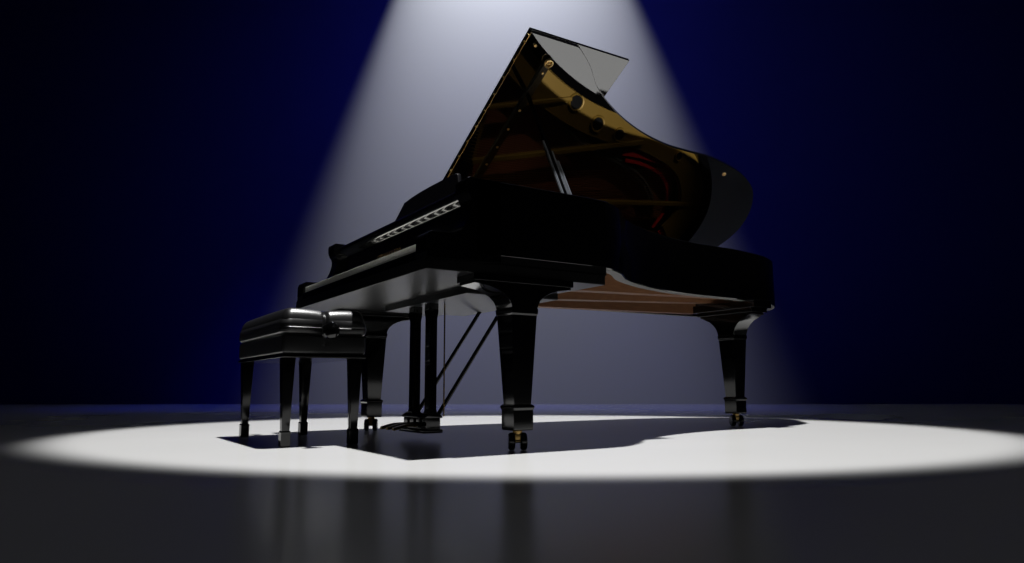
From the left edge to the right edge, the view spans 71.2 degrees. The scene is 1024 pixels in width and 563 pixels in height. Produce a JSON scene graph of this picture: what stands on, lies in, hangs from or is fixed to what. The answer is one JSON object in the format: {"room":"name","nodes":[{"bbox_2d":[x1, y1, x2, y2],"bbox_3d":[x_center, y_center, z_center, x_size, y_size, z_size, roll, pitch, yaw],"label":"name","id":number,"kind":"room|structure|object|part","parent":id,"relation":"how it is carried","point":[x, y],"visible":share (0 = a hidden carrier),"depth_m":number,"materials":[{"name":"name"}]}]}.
{"room":"concert stage","nodes":[
{"label":"concert stage","id":0,"kind":"room"},
{"bbox_2d":[0,0,1023,403],"bbox_3d":[-0.823,-5.230,10.628,44.000,14.100,0.150,-2,-8,9],"label":"wall","id":1,"kind":"structure","parent":0,"point":[173,173],"depth_m":10.08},
{"bbox_2d":[0,404,1023,562],"bbox_3d":[-2.951,-0.165,-3.148,44.000,0.100,26.000,-2,-8,9],"label":"floor","id":2,"kind":"structure","parent":0,"point":[80,483],"depth_m":1.73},
{"bbox_2d":[238,308,365,447],"bbox_3d":[-0.956,0.425,3.178,0.358,0.550,0.920,5,-10,-32],"label":"piano bench","id":3,"kind":"object","parent":2,"relation":"on","point":[288,337],"visible":1,"depth_m":2.92,"materials":[{"name":"black wood"}]},
{"bbox_3d":[-1.257,0.530,3.378,0.051,0.292,0.051,5,-10,-32],"label":"leg","id":4,"kind":"part","parent":3,"relation":"part of","materials":[{"name":"black paint"}]},
{"bbox_3d":[-0.887,0.446,2.808,0.051,0.292,0.051,5,-10,-32],"label":"leg","id":5,"kind":"part","parent":3,"relation":"part of","materials":[{"name":"black paint"}]},
{"bbox_3d":[-0.957,0.346,3.189,0.346,0.018,0.766,5,-10,-32],"label":"seat frame","id":6,"kind":"part","parent":3,"relation":"part of","materials":[{"name":"black paint"}]},
{"bbox_2d":[239,308,365,342],"bbox_3d":[-0.957,0.209,3.209,0.358,0.114,0.779,5,-10,-32],"label":"seat cushion","id":7,"kind":"object","parent":3,"relation":"on","point":[289,323],"depth_m":2.91,"materials":[{"name":"black leather"}]},
{"bbox_3d":[-1.025,0.551,3.525,0.051,0.292,0.051,5,-10,-32],"label":"leg","id":8,"kind":"part","parent":3,"relation":"part of","materials":[{"name":"black paint"}]},
{"bbox_3d":[-0.729,0.198,2.852,0.071,0.071,0.076,5,-10,-32],"label":"height knob","id":9,"kind":"part","parent":3,"relation":"part of","materials":[{"name":"black paint"}]},
{"bbox_3d":[-0.655,0.466,2.956,0.051,0.292,0.051,5,-10,-32],"label":"leg","id":10,"kind":"part","parent":3,"relation":"part of","materials":[{"name":"black paint"}]},
{"bbox_2d":[296,27,774,449],"bbox_3d":[0.488,-0.104,3.883,2.856,1.791,1.562,5,-10,-32],"label":"grand piano","id":11,"kind":"object","parent":2,"relation":"on","point":[552,198],"visible":0.98,"depth_m":3.43,"materials":[{"name":"black paint"}]},
{"bbox_3d":[-0.968,-0.045,3.785,0.300,0.308,0.092,5,-10,-32],"label":"arm","id":12,"kind":"part","parent":11,"relation":"part of","materials":[{"name":"black paint"}]},
{"bbox_3d":[-0.450,0.360,3.316,0.044,0.485,0.056,5,-10,-32],"label":"lyre post","id":13,"kind":"part","parent":11,"relation":"part of","materials":[{"name":"black paint"}]},
{"bbox_3d":[-0.360,0.339,3.178,0.044,0.485,0.056,5,-10,-32],"label":"lyre post","id":14,"kind":"part","parent":11,"relation":"part of","materials":[{"name":"black paint"}]},
{"bbox_3d":[-0.303,0.335,3.201,0.006,0.530,0.006,-6,-10,34],"label":"pedal rod","id":15,"kind":"part","parent":11,"relation":"part of","materials":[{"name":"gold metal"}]},
{"bbox_3d":[-0.191,-0.223,2.589,0.300,0.308,0.092,5,-10,-32],"label":"arm","id":16,"kind":"part","parent":11,"relation":"part of","materials":[{"name":"black paint"}]},
{"bbox_3d":[-0.217,0.101,3.346,0.455,0.030,0.840,5,-10,-32],"label":"under frame","id":17,"kind":"part","parent":11,"relation":"part of","materials":[{"name":"black wood"}]},
{"bbox_3d":[-0.015,-0.763,3.518,0.036,0.432,0.715,5,-10,-32],"label":"prop rail","id":18,"kind":"part","parent":11,"relation":"part of","materials":[{"name":"black wood"}]},
{"bbox_2d":[544,59,553,67],"bbox_3d":[0.167,-0.994,3.258,0.047,0.032,0.043,5,-10,-32],"label":"cup","id":19,"kind":"object","parent":11,"relation":"on","point":[548,63],"depth_m":3.26,"materials":[{"name":"gold metal"}]},
{"bbox_3d":[0.675,-0.542,4.213,2.252,0.796,1.321,5,-10,-32],"label":"lid","id":20,"kind":"part","parent":11,"relation":"part of","materials":[{"name":"black paint"}]}
]}

